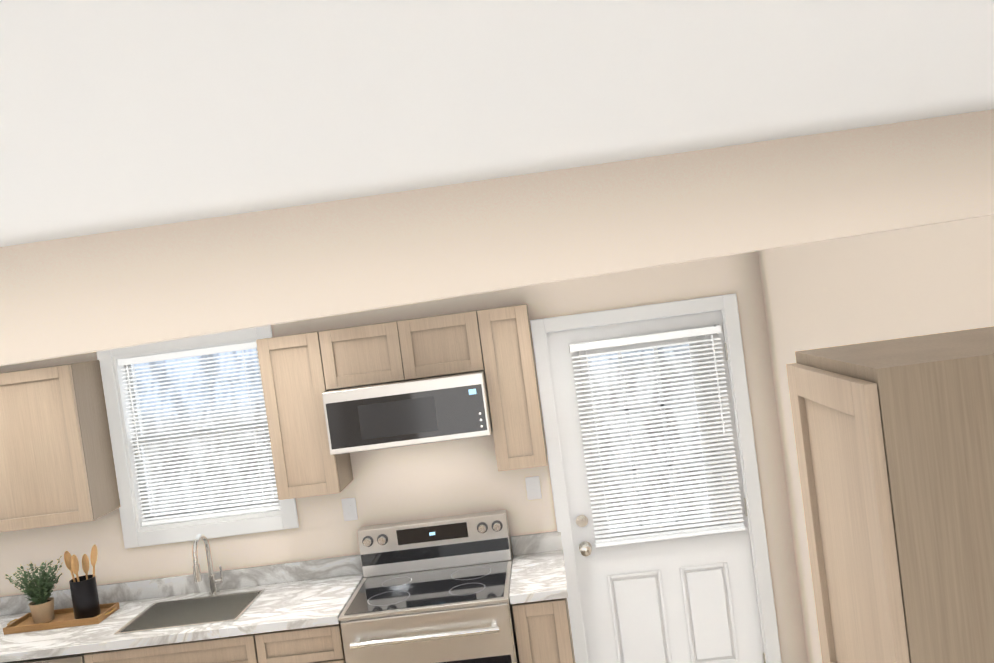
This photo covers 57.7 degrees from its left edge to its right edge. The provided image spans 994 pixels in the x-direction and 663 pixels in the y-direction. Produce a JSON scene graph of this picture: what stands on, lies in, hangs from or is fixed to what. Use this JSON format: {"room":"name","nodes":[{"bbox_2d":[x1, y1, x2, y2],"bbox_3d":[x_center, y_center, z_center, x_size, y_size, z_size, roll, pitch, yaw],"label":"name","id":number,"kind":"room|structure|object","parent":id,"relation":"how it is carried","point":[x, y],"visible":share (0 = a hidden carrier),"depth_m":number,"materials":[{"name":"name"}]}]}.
{"room":"kitchen","nodes":[
{"label":"kitchen","id":0,"kind":"room"},
{"bbox_2d":[0,251,807,662],"bbox_3d":[-0.868,0.952,4.739,4.920,2.470,0.120,-7,2,3],"label":"wall","id":1,"kind":"structure","parent":0,"point":[426,481],"depth_m":4.64,"materials":[{"name":"beige paint"}]},
{"bbox_2d":[0,360,120,531],"bbox_3d":[-2.323,0.576,4.568,0.609,0.774,0.320,-7,2,3],"label":"upper cabinet","id":2,"kind":"object","parent":1,"relation":"attached to","point":[57,465],"visible":1,"depth_m":4.39,"materials":[{"name":"beige wood"}]},
{"bbox_2d":[97,325,298,547],"bbox_3d":[-1.555,0.540,4.746,0.925,1.075,0.138,-7,2,3],"label":"window","id":3,"kind":"structure","parent":1,"relation":"in","point":[134,535],"depth_m":4.70,"materials":[{"name":"white wood"}]},
{"bbox_2d":[117,341,279,525],"bbox_3d":[-1.555,0.536,4.747,0.749,0.891,0.117,-7,2,3],"label":"blinds","id":4,"kind":"object","parent":3,"relation":"attached to","point":[140,439],"visible":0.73,"depth_m":4.72,"materials":[{"name":"white plastic"}]},
{"bbox_2d":[256,331,352,499],"bbox_3d":[-0.952,0.403,4.499,0.304,0.785,0.320,-7,2,3],"label":"upper cabinet","id":5,"kind":"object","parent":1,"relation":"attached to","point":[301,373],"depth_m":4.35,"materials":[{"name":"beige wood"}]},
{"bbox_2d":[341,497,357,520],"bbox_3d":[-0.762,0.920,4.669,0.072,0.116,0.007,-7,2,3],"label":"electrical outlet","id":6,"kind":"object","parent":1,"relation":"attached to","point":[349,509],"visible":1,"depth_m":4.67,"materials":[{"name":"white plastic"}]},
{"bbox_2d":[320,319,419,389],"bbox_3d":[-0.613,0.106,4.472,0.442,0.285,0.320,-7,2,3],"label":"upper cabinet","id":7,"kind":"object","parent":1,"relation":"attached to","point":[384,352],"depth_m":4.32,"materials":[{"name":"beige wood"}]},
{"bbox_2d":[322,370,492,454],"bbox_3d":[-0.416,0.382,4.422,0.762,0.303,0.424,-7,2,3],"label":"microwave","id":8,"kind":"object","parent":7,"relation":"attached to","point":[416,411],"visible":0.98,"depth_m":4.21,"materials":[{"name":"silver metal"}]},
{"bbox_2d":[412,310,487,377],"bbox_3d":[-0.291,0.065,4.456,0.441,0.285,0.320,-7,2,3],"label":"upper cabinet","id":9,"kind":"object","parent":1,"relation":"attached to","point":[446,344],"depth_m":4.30,"materials":[{"name":"beige wood"}]},
{"bbox_2d":[480,304,546,470],"bbox_3d":[0.079,0.263,4.447,0.238,0.775,0.320,-7,2,3],"label":"upper cabinet","id":10,"kind":"object","parent":1,"relation":"attached to","point":[511,377],"depth_m":4.29,"materials":[{"name":"beige wood"}]},
{"bbox_2d":[525,476,541,499],"bbox_3d":[0.187,0.802,4.621,0.072,0.116,0.007,-7,2,3],"label":"electrical outlet","id":11,"kind":"object","parent":1,"relation":"attached to","point":[533,487],"visible":1,"depth_m":4.62,"materials":[{"name":"white plastic"}]},
{"bbox_2d":[530,294,780,662],"bbox_3d":[0.824,0.917,4.651,1.041,2.104,0.138,-7,2,3],"label":"door frame","id":12,"kind":"structure","parent":1,"relation":"attached to","point":[541,329],"depth_m":4.57,"materials":[{"name":"white wood"}]},
{"bbox_2d":[547,310,765,662],"bbox_3d":[0.828,0.948,4.597,0.892,2.012,0.121,-7,2,3],"label":"back door","id":13,"kind":"structure","parent":1,"relation":"in","point":[677,591],"depth_m":4.61,"materials":[{"name":"white wood"}]},
{"bbox_2d":[0,0,993,246],"bbox_3d":[-3.294,0.176,-0.884,8.960,0.150,5.110,-7,2,3],"label":"ceiling","id":14,"kind":"structure","parent":0,"point":[116,115],"depth_m":0.88,"materials":[{"name":"white paint"}]},
{"bbox_2d":[0,109,993,365],"bbox_3d":[-0.650,-0.133,1.612,3.655,0.382,0.137,-7,2,3],"label":"header beam","id":15,"kind":"structure","parent":0,"point":[120,289],"depth_m":1.51,"materials":[{"name":"beige paint"}]},
{"bbox_2d":[758,215,993,662],"bbox_3d":[1.321,0.796,0.531,0.120,2.470,8.070,-7,2,3],"label":"wall","id":16,"kind":"structure","parent":0,"point":[915,281],"depth_m":3.17,"materials":[{"name":"beige paint"}]},
{"bbox_3d":[-2.891,2.619,0.792,8.960,0.060,8.310,-7,2,3],"label":"floor","id":17,"kind":"structure","parent":0,"visible":0},
{"bbox_2d":[6,653,84,662],"bbox_3d":[-2.127,1.938,4.439,0.607,0.864,0.662,-7,2,3],"label":"dishwasher","id":18,"kind":"object","parent":17,"relation":"on","point":[77,658],"visible":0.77,"depth_m":4.13,"materials":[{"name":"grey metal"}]},
{"bbox_2d":[235,621,345,662],"bbox_3d":[-0.865,1.765,4.396,0.458,0.880,0.620,-7,2,3],"label":"base cabinet","id":19,"kind":"object","parent":17,"relation":"on","point":[320,644],"depth_m":4.08,"materials":[{"name":"brown wood"}]},
{"bbox_2d":[0,533,365,662],"bbox_3d":[-1.937,1.351,4.418,2.484,0.538,0.642,-7,2,3],"label":"countertop","id":20,"kind":"structure","parent":19,"relation":"on","point":[197,604],"depth_m":4.53,"materials":[{"name":"stone"}]},
{"bbox_2d":[3,602,118,634],"bbox_3d":[-2.170,1.432,4.506,0.540,0.032,0.220,-7,2,3],"label":"wood tray","id":21,"kind":"object","parent":20,"relation":"on","point":[64,618],"visible":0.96,"depth_m":4.42,"materials":[{"name":"brown wood"}]},
{"bbox_2d":[5,556,62,623],"bbox_3d":[-2.296,1.302,4.489,0.245,0.298,0.297,-7,2,3],"label":"potted plant","id":22,"kind":"object","parent":21,"relation":"on","point":[41,605],"visible":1,"depth_m":4.48,"materials":[{"name":"green plant"}]},
{"bbox_2d":[64,544,100,618],"bbox_3d":[-2.059,1.244,4.504,0.154,0.350,0.181,-7,2,3],"label":"utensil crock","id":23,"kind":"object","parent":21,"relation":"on","point":[84,596],"visible":1,"depth_m":4.46,"materials":[{"name":"black ceramic"}]},
{"bbox_2d":[338,510,518,662],"bbox_3d":[-0.272,1.549,4.310,0.766,1.158,0.720,-7,2,3],"label":"range","id":24,"kind":"object","parent":17,"relation":"on","point":[433,590],"visible":1,"depth_m":4.17,"materials":[{"name":"silver metal"}]},
{"bbox_2d":[512,598,575,662],"bbox_3d":[0.255,1.619,4.339,0.244,0.880,0.620,-7,2,3],"label":"base cabinet","id":25,"kind":"object","parent":17,"relation":"on","point":[543,632],"visible":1,"depth_m":4.03,"materials":[{"name":"brown wood"}]},
{"bbox_2d":[509,531,567,603],"bbox_3d":[0.192,1.116,4.312,0.259,0.134,0.642,-7,2,3],"label":"countertop","id":26,"kind":"structure","parent":25,"relation":"on","point":[538,572],"depth_m":4.34,"materials":[{"name":"stone"}]},
{"bbox_2d":[786,326,993,662],"bbox_3d":[1.032,1.020,1.684,0.620,2.030,0.459,-7,2,3],"label":"pantry cabinet","id":27,"kind":"object","parent":17,"relation":"on","point":[894,439],"visible":1,"depth_m":1.45,"materials":[{"name":"brown wood"}]},
{"label":"outside","id":28,"kind":"structure","parent":0,"visible":0},
{"bbox_2d":[128,311,710,529],"bbox_3d":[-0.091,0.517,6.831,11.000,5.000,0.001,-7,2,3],"label":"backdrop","id":29,"kind":"structure","parent":28,"point":[262,407],"depth_m":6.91,"materials":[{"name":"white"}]}
]}

